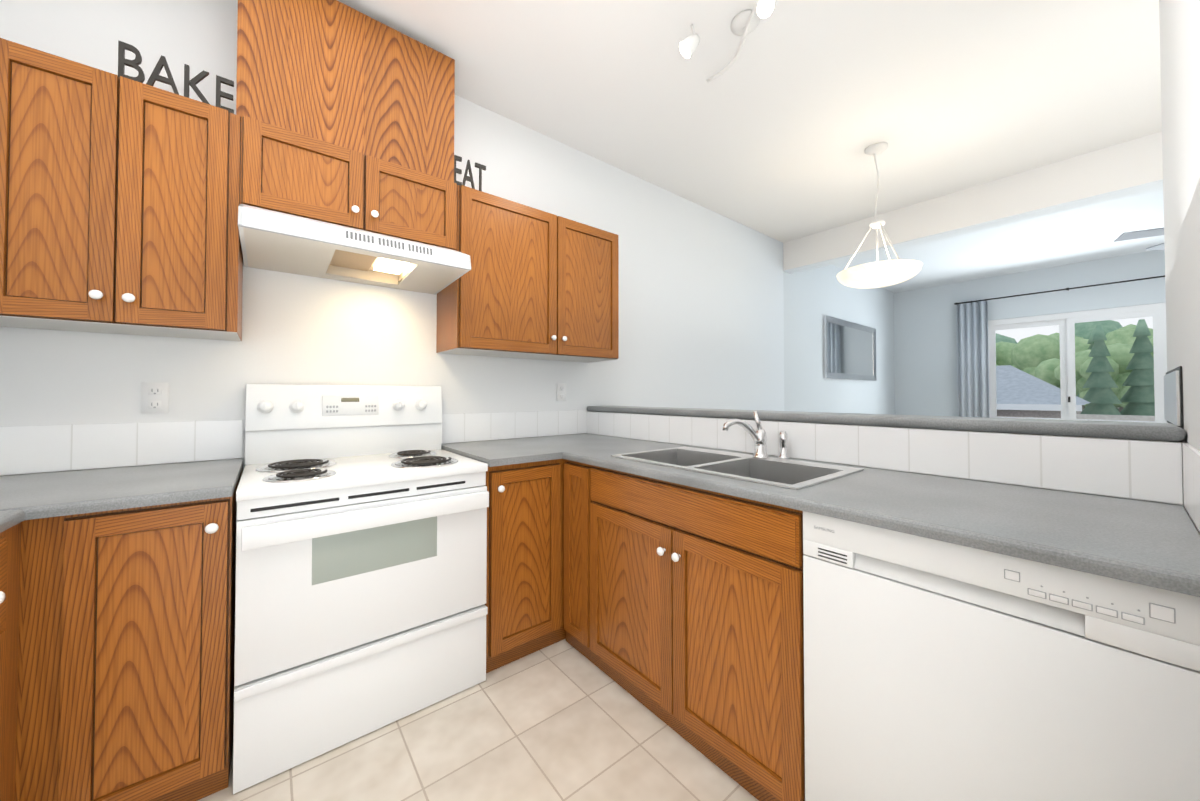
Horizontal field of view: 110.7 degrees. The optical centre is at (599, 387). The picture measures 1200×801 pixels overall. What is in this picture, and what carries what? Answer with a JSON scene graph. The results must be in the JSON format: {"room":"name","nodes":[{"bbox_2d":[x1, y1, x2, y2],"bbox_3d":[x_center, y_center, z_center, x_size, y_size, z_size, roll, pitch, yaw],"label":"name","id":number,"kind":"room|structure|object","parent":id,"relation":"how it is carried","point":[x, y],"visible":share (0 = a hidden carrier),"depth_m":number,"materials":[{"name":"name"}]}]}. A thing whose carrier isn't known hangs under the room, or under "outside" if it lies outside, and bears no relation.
{"room":"kitchen","nodes":[
{"label":"kitchen","id":0,"kind":"room"},
{"bbox_2d":[0,0,894,475],"bbox_3d":[1.366,-0.190,4.072,8.860,2.800,0.120,1,-1,-39],"label":"wall","id":1,"kind":"structure","parent":0,"point":[700,306],"depth_m":2.38,"materials":[{"name":"paint"}]},
{"bbox_2d":[0,38,242,340],"bbox_3d":[-1.611,-0.588,1.392,0.612,0.781,0.356,1,-1,-39],"label":"upper cabinet","id":2,"kind":"object","parent":1,"relation":"attached to","point":[119,200],"visible":1,"depth_m":1.29,"materials":[{"name":"brown wood"}]},
{"bbox_2d":[118,40,233,113],"bbox_3d":[-1.418,-1.039,1.400,0.275,0.118,0.012,1,-1,-39],"label":"sign","id":3,"kind":"object","parent":2,"relation":"on","point":[136,62],"visible":0.98,"depth_m":1.38,"materials":[{"name":"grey metal"}]},
{"bbox_2d":[141,382,168,412],"bbox_3d":[-1.672,0.037,1.558,0.072,0.115,0.009,1,-1,-39],"label":"electrical outlet","id":4,"kind":"object","parent":1,"relation":"attached to","point":[154,397],"visible":1,"depth_m":1.55,"materials":[{"name":"white plastic"}]},
{"bbox_2d":[0,410,586,474],"bbox_3d":[-1.027,0.215,2.071,2.390,0.156,0.008,1,-1,-39],"label":"backsplash","id":5,"kind":"structure","parent":1,"relation":"attached to","point":[35,449],"depth_m":1.56,"materials":[{"name":"tile"}]},
{"bbox_2d":[236,0,454,181],"bbox_3d":[-1.093,-1.272,1.851,0.780,0.599,0.302,1,-1,-39],"label":"panel","id":6,"kind":"object","parent":1,"relation":"attached to","point":[336,72],"visible":0.69,"depth_m":1.70,"materials":[{"name":"brown wood"}]},
{"bbox_2d":[240,116,456,250],"bbox_3d":[-1.065,-0.812,1.832,0.780,0.320,0.356,1,-1,-39],"label":"upper cabinet","id":7,"kind":"object","parent":1,"relation":"attached to","point":[284,170],"visible":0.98,"depth_m":1.67,"materials":[{"name":"brown wood"}]},
{"bbox_2d":[238,204,470,294],"bbox_3d":[-1.021,-0.577,1.772,0.772,0.147,0.498,1,-1,-39],"label":"range hood","id":8,"kind":"object","parent":7,"relation":"attached to","point":[271,240],"visible":1,"depth_m":1.66,"materials":[{"name":"white metal"}]},
{"bbox_2d":[436,185,618,361],"bbox_3d":[-0.364,-0.572,2.388,1.012,0.781,0.356,1,-1,-39],"label":"upper cabinet","id":9,"kind":"object","parent":1,"relation":"attached to","point":[533,283],"visible":1,"depth_m":2.21,"materials":[{"name":"brown wood"}]},
{"bbox_2d":[454,155,485,190],"bbox_3d":[-0.635,-1.040,2.026,0.158,0.141,0.012,1,-1,-39],"label":"eat sign","id":10,"kind":"object","parent":9,"relation":"on","point":[481,167],"visible":0.81,"depth_m":2.02,"materials":[{"name":"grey metal"}]},
{"bbox_2d":[557,383,565,400],"bbox_3d":[-0.250,0.028,2.694,0.072,0.115,0.009,1,-1,-39],"label":"electrical outlet","id":11,"kind":"object","parent":1,"relation":"attached to","point":[561,391],"visible":1,"depth_m":2.69,"materials":[{"name":"white plastic"}]},
{"bbox_2d":[823,315,876,380],"bbox_3d":[3.421,-0.500,5.622,1.680,0.770,0.030,1,-1,-39],"label":"wall mirror","id":12,"kind":"object","parent":1,"relation":"attached to","point":[849,350],"visible":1,"depth_m":5.55,"materials":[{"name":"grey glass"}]},
{"bbox_2d":[198,639,758,800],"bbox_3d":[3.083,1.225,1.900,8.860,0.100,5.620,1,-1,-39],"label":"floor","id":13,"kind":"structure","parent":0,"point":[563,720],"depth_m":1.32,"materials":[{"name":"tile"}]},
{"bbox_2d":[0,522,20,800],"bbox_3d":[-1.067,0.725,0.439,0.298,0.852,1.206,1,-1,-39],"label":"base cabinet","id":14,"kind":"object","parent":13,"relation":"on","point":[10,543],"visible":0.98,"depth_m":0.94,"materials":[{"name":"brown wood"}]},
{"bbox_2d":[15,468,242,800],"bbox_3d":[-1.503,0.738,1.243,0.621,0.852,0.690,1,-1,-39],"label":"base cabinet","id":15,"kind":"object","parent":13,"relation":"on","point":[126,654],"visible":0.96,"depth_m":1.07,"materials":[{"name":"brown wood"}]},
{"bbox_2d":[233,384,488,793],"bbox_3d":[-0.942,0.576,1.667,0.762,1.182,0.713,1,-1,-39],"label":"stove","id":16,"kind":"object","parent":13,"relation":"on","point":[361,608],"visible":1,"depth_m":1.42,"materials":[{"name":"white metal"}]},
{"bbox_2d":[484,459,565,672],"bbox_3d":[-0.262,0.754,2.235,0.993,0.852,0.690,1,-1,-39],"label":"base cabinet","id":17,"kind":"object","parent":13,"relation":"on","point":[525,561],"visible":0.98,"depth_m":1.79,"materials":[{"name":"brown wood"}]},
{"bbox_2d":[563,459,804,800],"bbox_3d":[0.399,0.745,1.670,0.666,0.852,1.112,1,-1,-39],"label":"base cabinet","id":18,"kind":"object","parent":13,"relation":"on","point":[683,611],"visible":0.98,"depth_m":1.31,"materials":[{"name":"brown wood"}]},
{"bbox_2d":[0,433,1199,596],"bbox_3d":[-0.291,0.295,1.149,2.389,0.029,2.347,1,-1,-39],"label":"countertop","id":19,"kind":"structure","parent":18,"relation":"on","point":[1152,544],"depth_m":1.03,"materials":[{"name":"laminate"}]},
{"bbox_2d":[611,446,863,489],"bbox_3d":[0.479,0.369,1.594,0.477,0.175,0.794,1,-1,-39],"label":"sink","id":20,"kind":"object","parent":19,"relation":"in","point":[789,473],"visible":0.29,"depth_m":1.59,"materials":[{"name":"silver metal"}]},
{"bbox_2d":[722,411,788,458],"bbox_3d":[0.628,0.190,1.662,0.261,0.195,0.150,1,-1,-39],"label":"faucet","id":21,"kind":"object","parent":19,"relation":"on","point":[759,436],"visible":0.98,"depth_m":1.67,"materials":[{"name":"silver metal"}]},
{"bbox_2d":[803,511,1199,800],"bbox_3d":[0.941,0.735,1.016,0.632,0.851,0.578,1,-1,-39],"label":"dishwasher","id":22,"kind":"object","parent":13,"relation":"on","point":[936,670],"visible":0.96,"depth_m":0.78,"materials":[{"name":"white metal"}]},
{"bbox_2d":[337,0,1163,292],"bbox_3d":[3.083,-1.675,1.947,8.860,0.100,5.620,1,-1,-39],"label":"ceiling","id":23,"kind":"structure","parent":0,"point":[786,119],"depth_m":2.31,"materials":[{"name":"paint"}]},
{"bbox_2d":[679,0,774,82],"bbox_3d":[0.584,-1.533,1.792,0.389,0.189,0.554,1,-1,-39],"label":"spotlight","id":24,"kind":"object","parent":23,"relation":"attached to","point":[744,23],"visible":1,"depth_m":1.80,"materials":[{"name":"white metal"}]},
{"bbox_2d":[836,142,922,288],"bbox_3d":[1.853,-1.146,2.773,0.478,0.930,0.478,1,-1,-39],"label":"pendant light","id":25,"kind":"object","parent":23,"relation":"hanging from","point":[879,274],"visible":1,"depth_m":2.69,"materials":[{"name":"white metal"}]},
{"bbox_2d":[783,131,1162,273],"bbox_3d":[3.780,-1.462,2.424,0.170,0.310,5.500,1,-1,-39],"label":"ceiling beam","id":26,"kind":"structure","parent":23,"relation":"attached to","point":[1128,168],"depth_m":3.18,"materials":[{"name":"paint"}]},
{"bbox_2d":[1114,228,1164,249],"bbox_3d":[5.121,-1.433,3.271,1.288,0.340,1.339,1,-1,-39],"label":"ceiling fan","id":27,"kind":"object","parent":23,"relation":"hanging from","point":[1140,234],"visible":0.5,"depth_m":3.59,"materials":[{"name":"white metal"}]},
{"bbox_2d":[587,411,1188,515],"bbox_3d":[0.712,0.660,1.944,0.160,1.030,2.365,1,-1,-39],"label":"wall","id":28,"kind":"structure","parent":0,"point":[1182,441],"depth_m":1.25,"materials":[{"name":"white tile"}]},
{"bbox_2d":[587,412,1182,504],"bbox_3d":[0.643,0.218,1.902,0.008,0.145,2.356,1,-1,-39],"label":"backsplash","id":29,"kind":"structure","parent":28,"relation":"attached to","point":[1144,470],"depth_m":1.29,"materials":[{"name":"tile"}]},
{"bbox_2d":[587,406,1185,441],"bbox_3d":[0.727,0.127,1.965,0.222,0.036,2.361,1,-1,-39],"label":"bar ledge","id":30,"kind":"object","parent":28,"relation":"on","point":[1136,431],"visible":1,"depth_m":1.32,"materials":[{"name":"laminate"}]},
{"bbox_2d":[894,250,1165,416],"bbox_3d":[6.534,-0.181,4.604,0.120,2.800,5.500,1,-1,-39],"label":"wall","id":31,"kind":"structure","parent":0,"point":[925,352],"depth_m":5.91,"materials":[{"name":"grey paint"}]},
{"bbox_2d":[954,275,1164,304],"bbox_3d":[5.880,-1.241,5.250,0.116,0.030,2.140,1,-1,-39],"label":"curtain rod","id":32,"kind":"object","parent":31,"relation":"attached to","point":[1064,289],"visible":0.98,"depth_m":5.20,"materials":[{"name":"grey metal"}]},
{"bbox_2d":[988,302,1167,422],"bbox_3d":[5.956,-0.200,5.288,0.110,1.520,1.670,1,-1,-39],"label":"sliding window","id":33,"kind":"structure","parent":31,"relation":"in","point":[1065,322],"depth_m":5.25,"materials":[{"name":"white plastic"}]},
{"bbox_2d":[1159,0,1199,534],"bbox_3d":[1.221,-0.244,0.769,1.730,2.800,0.130,1,-1,-39],"label":"wall","id":34,"kind":"structure","parent":0,"point":[1179,20],"depth_m":0.97,"materials":[{"name":"white paint"}]},
{"bbox_2d":[1164,366,1183,428],"bbox_3d":[1.574,0.026,1.136,0.632,0.150,0.009,1,-1,-39],"label":"framed picture","id":35,"kind":"object","parent":34,"relation":"attached to","point":[1173,397],"visible":0.89,"depth_m":1.09,"materials":[{"name":"black metal"}]},
{"bbox_2d":[1182,443,1199,531],"bbox_3d":[1.120,0.199,0.769,0.661,0.146,0.008,1,-1,-39],"label":"backsplash","id":36,"kind":"structure","parent":34,"relation":"attached to","point":[1191,476],"depth_m":0.86,"materials":[{"name":"tile"}]},
{"label":"outside","id":37,"kind":"structure","parent":0,"visible":0},
{"bbox_3d":[50.193,3.197,40.008,111.600,0.200,120.000,1,-1,-39],"label":"ground","id":38,"kind":"structure","parent":37,"visible":0},
{"bbox_2d":[996,365,1089,417],"bbox_3d":[18.168,0.847,20.123,9.410,3.850,7.050,1,-1,-39],"label":"house","id":39,"kind":"structure","parent":38,"relation":"on","point":[1020,393],"depth_m":17.14,"materials":[{"name":"white"}]},
{"bbox_2d":[996,319,1154,415],"bbox_3d":[31.403,-1.032,29.080,20.948,7.900,23.131,1,-1,-39],"label":"trees","id":40,"kind":"object","parent":38,"relation":"on","point":[1111,379],"depth_m":21.40,"materials":[{"name":"green plant"}]},
{"bbox_2d":[1076,414,1154,420],"bbox_3d":[17.016,1.694,7.699,9.200,1.750,14.900,1,-1,-39],"label":"street","id":41,"kind":"structure","parent":38,"relation":"on","point":[1117,417],"depth_m":14.15,"materials":[{"name":"white"}]},
{"bbox_3d":[5.298,-1.230,5.912,0.035,0.035,0.305,1,-1,-39],"label":"curtain rings","id":42,"kind":"object","parent":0,"visible":0},
{"bbox_2d":[956,301,989,417],"bbox_3d":[5.296,-0.011,5.890,0.094,2.402,0.340,1,-1,-39],"label":"panel","id":43,"kind":"object","parent":42,"relation":"hanging from","point":[972,361],"visible":0.67,"depth_m":5.90,"materials":[{"name":"fabric"}]},
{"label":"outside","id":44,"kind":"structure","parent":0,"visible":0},
{"bbox_2d":[996,320,1152,345],"bbox_3d":[46.773,-2.928,41.084,11.046,9.083,62.846,1,-1,-39],"label":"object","id":45,"kind":"object","parent":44,"point":[1115,332],"depth_m":39.62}
]}

